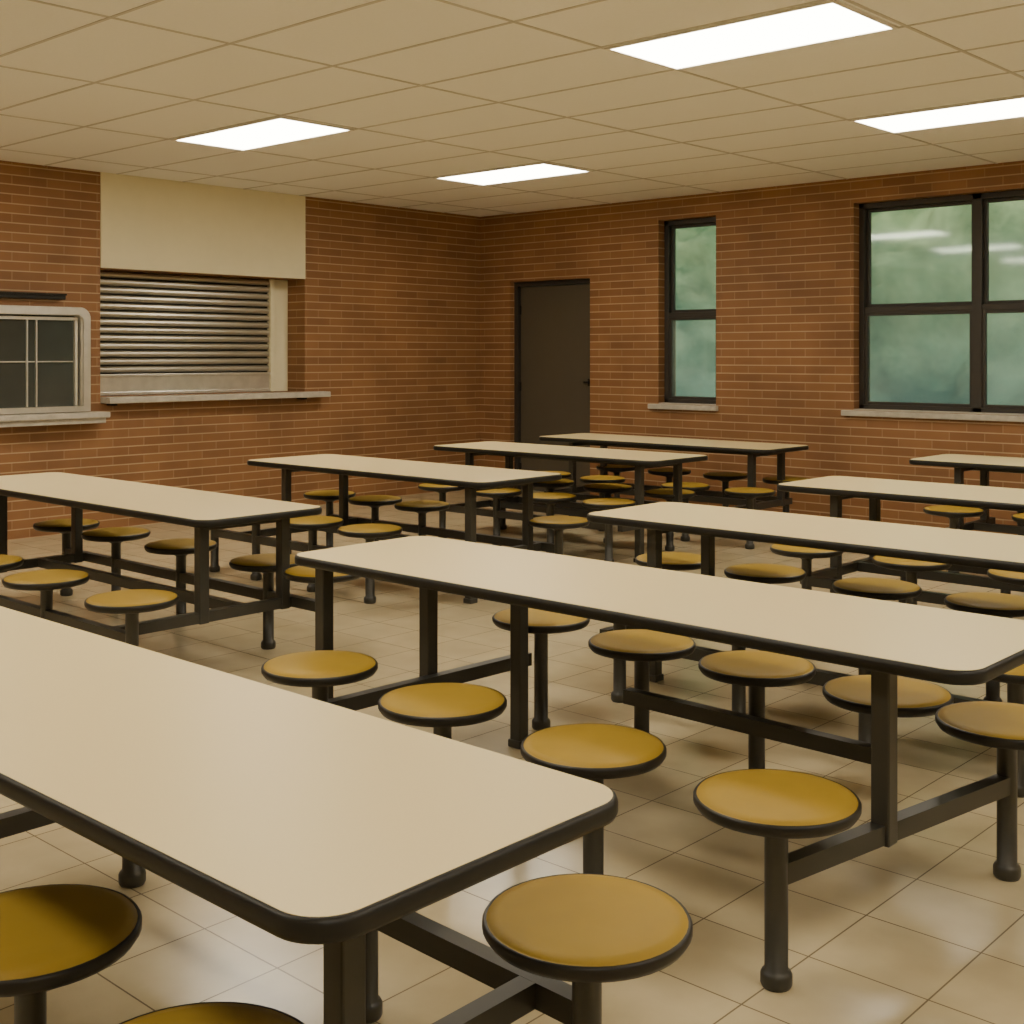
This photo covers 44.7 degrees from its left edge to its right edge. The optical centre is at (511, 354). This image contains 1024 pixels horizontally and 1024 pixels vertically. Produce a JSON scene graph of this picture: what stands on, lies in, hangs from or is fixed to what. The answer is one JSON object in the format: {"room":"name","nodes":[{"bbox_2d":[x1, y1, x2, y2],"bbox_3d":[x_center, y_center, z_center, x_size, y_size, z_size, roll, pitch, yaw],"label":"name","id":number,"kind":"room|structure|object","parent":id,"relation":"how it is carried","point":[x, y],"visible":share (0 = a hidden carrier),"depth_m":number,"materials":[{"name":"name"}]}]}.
{"room":"eatery","nodes":[
{"label":"eatery","id":0,"kind":"room"},
{"bbox_2d":[0,160,479,539],"bbox_3d":[-5.096,-0.035,9.201,0.300,3.070,13.700,0,0,42],"label":"wall","id":1,"kind":"structure","parent":0,"point":[384,315],"depth_m":12.41,"materials":[{"name":"brick"}]},
{"bbox_2d":[0,291,66,299],"bbox_3d":[-4.176,-0.485,9.918,0.089,0.050,1.300,0,0,42],"label":"wall rail","id":2,"kind":"object","parent":1,"relation":"attached to","point":[3,294],"visible":1,"depth_m":10.16,"materials":[{"name":"metal"}]},
{"bbox_2d":[0,305,90,413],"bbox_3d":[-4.088,0.036,9.993,0.117,0.873,1.470,0,0,42],"label":"window","id":3,"kind":"structure","parent":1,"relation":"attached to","point":[84,318],"depth_m":10.45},
{"bbox_2d":[0,314,77,407],"bbox_3d":[-4.117,0.050,10.020,0.004,0.760,1.330,0,0,42],"label":"muntins","id":4,"kind":"object","parent":3,"relation":"attached to","point":[54,337],"visible":0.91,"depth_m":10.25,"materials":[{"name":"grey metal"}]},
{"bbox_2d":[0,316,77,406],"bbox_3d":[-4.105,0.055,10.009,0.028,0.740,1.320,0,0,42],"label":"muntins","id":5,"kind":"object","parent":3,"relation":"attached to","point":[75,320],"visible":1,"depth_m":10.29,"materials":[{"name":"silver metal"}]},
{"bbox_2d":[0,411,109,427],"bbox_3d":[-4.056,0.527,9.967,0.199,0.095,1.735,0,0,42],"label":"window ledge","id":6,"kind":"object","parent":1,"relation":"attached to","point":[88,417],"depth_m":10.19,"materials":[{"name":"grey stone"}]},
{"bbox_2d":[100,270,265,373],"bbox_3d":[-3.039,-0.200,11.724,0.050,1.400,2.400,0,0,42],"label":"trim","id":7,"kind":"structure","parent":1,"relation":"attached to","point":[100,270],"depth_m":11.59,"materials":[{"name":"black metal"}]},
{"bbox_2d":[100,271,287,395],"bbox_3d":[-2.987,-0.194,11.677,0.070,1.108,2.196,0,0,42],"label":"roller shutter","id":8,"kind":"object","parent":1,"relation":"attached to","point":[203,334],"visible":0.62,"depth_m":11.64,"materials":[{"name":"silver metal"}]},
{"bbox_2d":[100,172,304,278],"bbox_3d":[-2.787,-1.159,11.494,0.012,0.819,2.200,0,0,42],"label":"wall panel","id":9,"kind":"object","parent":1,"relation":"attached to","point":[152,224],"visible":1,"depth_m":11.40,"materials":[{"name":"paint"}]},
{"bbox_2d":[100,391,330,405],"bbox_3d":[-2.776,0.398,11.618,0.459,0.074,2.400,0,0,42],"label":"countertop","id":10,"kind":"structure","parent":1,"relation":"attached to","point":[110,401],"depth_m":11.33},
{"bbox_2d":[0,489,1023,1023],"bbox_3d":[-0.082,1.550,4.852,13.670,0.100,14.050,0,0,42],"label":"floor","id":11,"kind":"structure","parent":0,"point":[921,928],"depth_m":3.64,"materials":[{"name":"tile"}]},
{"bbox_2d":[0,472,360,649],"bbox_3d":[-2.209,1.125,6.574,2.986,0.751,1.392,0,0,42],"label":"table","id":12,"kind":"object","parent":11,"relation":"on","point":[204,511],"visible":0.88,"depth_m":6.21,"materials":[{"name":"beige laminate"}]},
{"bbox_2d":[0,606,692,1023],"bbox_3d":[-0.874,1.125,2.771,2.490,0.751,1.242,0,0,42],"label":"table","id":13,"kind":"object","parent":11,"relation":"on","point":[303,819],"visible":1,"depth_m":2.22,"materials":[{"name":"beige laminate"}]},
{"bbox_2d":[209,454,589,603],"bbox_3d":[-0.900,1.125,8.291,2.672,0.751,1.452,0,0,42],"label":"table","id":14,"kind":"object","parent":11,"relation":"on","point":[473,478],"visible":0.74,"depth_m":8.16,"materials":[{"name":"beige laminate"}]},
{"bbox_2d":[418,441,707,562],"bbox_3d":[0.351,1.125,9.775,2.316,0.751,1.212,0,0,42],"label":"table","id":15,"kind":"object","parent":11,"relation":"on","point":[550,502],"visible":0.73,"depth_m":9.54,"materials":[{"name":"beige laminate"}]},
{"bbox_2d":[261,536,1023,992],"bbox_3d":[0.324,1.125,4.027,2.620,0.751,1.552,0,0,42],"label":"table","id":16,"kind":"object","parent":11,"relation":"on","point":[546,593],"visible":0.93,"depth_m":3.65,"materials":[{"name":"beige laminate"}]},
{"bbox_2d":[539,433,808,548],"bbox_3d":[1.349,1.125,10.760,2.626,0.751,1.372,0,0,42],"label":"table","id":17,"kind":"object","parent":11,"relation":"on","point":[749,497],"visible":0.78,"depth_m":10.54,"materials":[{"name":"beige laminate"}]},
{"bbox_2d":[587,502,1023,797],"bbox_3d":[1.352,1.125,5.268,2.716,0.751,1.392,0,0,42],"label":"table","id":18,"kind":"object","parent":11,"relation":"on","point":[997,551],"visible":0.59,"depth_m":5.34,"materials":[{"name":"beige laminate"}]},
{"bbox_2d":[770,476,1023,618],"bbox_3d":[2.624,1.125,6.544,2.560,0.751,1.392,0,0,42],"label":"table","id":19,"kind":"object","parent":11,"relation":"on","point":[839,488],"visible":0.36,"depth_m":6.78,"materials":[{"name":"beige laminate"}]},
{"bbox_2d":[909,454,1023,572],"bbox_3d":[3.975,1.125,8.236,2.650,0.751,1.352,0,0,42],"label":"table","id":20,"kind":"object","parent":11,"relation":"on","point":[961,463],"visible":0.59,"depth_m":8.77,"materials":[{"name":"beige laminate"}]},
{"bbox_2d":[0,0,1023,216],"bbox_3d":[-0.229,-1.630,4.987,14.070,0.120,14.050,0,0,42],"label":"ceiling","id":21,"kind":"structure","parent":0,"point":[109,48],"depth_m":7.42,"materials":[{"name":"tile"}]},
{"bbox_2d":[171,116,353,150],"bbox_3d":[-1.785,-1.563,8.842,1.290,0.011,0.636,0,0,42],"label":"ceiling light","id":22,"kind":"object","parent":21,"relation":"in","point":[276,130],"depth_m":8.80,"materials":[{"name":"white plastic"}]},
{"bbox_2d":[0,0,1023,213],"bbox_3d":[-0.080,-1.568,4.817,13.020,0.004,13.400,0,0,42],"label":"grid","id":23,"kind":"object","parent":21,"relation":"attached to","point":[903,25],"depth_m":7.66,"materials":[{"name":"beige metal"}]},
{"bbox_2d":[433,162,592,185],"bbox_3d":[-0.003,-1.563,10.790,1.290,0.011,0.636,0,0,42],"label":"ceiling light","id":24,"kind":"object","parent":21,"relation":"in","point":[544,169],"depth_m":10.78,"materials":[{"name":"white plastic"}]},
{"bbox_2d":[604,0,898,69],"bbox_3d":[1.159,-1.563,6.149,1.290,0.011,0.636,0,0,42],"label":"ceiling light","id":25,"kind":"object","parent":21,"relation":"in","point":[830,20],"depth_m":6.09,"materials":[{"name":"white plastic"}]},
{"bbox_2d":[850,96,1023,133],"bbox_3d":[2.941,-1.563,8.098,1.290,0.011,0.636,0,0,42],"label":"ceiling light","id":26,"kind":"object","parent":21,"relation":"in","point":[1007,108],"depth_m":8.16,"materials":[{"name":"white plastic"}]},
{"bbox_2d":[480,160,1023,534],"bbox_3d":[4.543,-0.035,9.871,13.620,3.070,0.300,0,0,42],"label":"wall","id":27,"kind":"structure","parent":0,"point":[787,256],"depth_m":11.73,"materials":[{"name":"brick"}]},
{"bbox_2d":[514,278,589,488],"bbox_3d":[0.489,0.345,13.559,1.140,2.310,0.130,0,0,42],"label":"door","id":28,"kind":"structure","parent":27,"relation":"in","point":[517,285],"depth_m":13.88,"materials":[{"name":"brown metal"}]},
{"bbox_2d":[521,284,589,494],"bbox_3d":[0.494,0.370,13.564,1.034,2.254,0.045,0,0,42],"label":"door leaf","id":29,"kind":"structure","parent":28,"relation":"attached to","point":[555,320],"depth_m":13.55,"materials":[{"name":"paint"}]},
{"bbox_2d":[648,402,717,410],"bbox_3d":[1.709,0.509,12.292,0.810,0.062,0.148,0,0,42],"label":"sill slab","id":30,"kind":"structure","parent":27,"relation":"attached to","point":[687,406],"depth_m":12.23,"materials":[{"name":"stone"}]},
{"bbox_2d":[664,217,715,403],"bbox_3d":[1.827,-0.430,12.369,0.680,1.840,0.120,0,0,42],"label":"frame","id":31,"kind":"object","parent":27,"relation":"attached to","point":[671,314],"visible":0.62,"depth_m":12.52,"materials":[{"name":"brown metal"}]},
{"bbox_2d":[841,409,1023,421],"bbox_3d":[3.808,0.509,10.372,2.260,0.062,0.148,0,0,42],"label":"sill slab","id":32,"kind":"structure","parent":27,"relation":"attached to","point":[1006,417],"depth_m":10.51,"materials":[{"name":"stone"}]},
{"bbox_2d":[859,189,1023,413],"bbox_3d":[3.926,-0.430,10.449,2.130,1.840,0.120,0,0,42],"label":"frame","id":33,"kind":"object","parent":27,"relation":"attached to","point":[980,305],"visible":0.94,"depth_m":10.54,"materials":[{"name":"brown metal"}]},
{"label":"outside","id":34,"kind":"structure","parent":0,"visible":0},
{"bbox_2d":[676,200,1023,404],"bbox_3d":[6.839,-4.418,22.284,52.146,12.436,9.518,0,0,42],"label":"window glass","id":35,"kind":"object","parent":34,"point":[924,255],"visible":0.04,"depth_m":19.10,"materials":[{"name":"green glass"}]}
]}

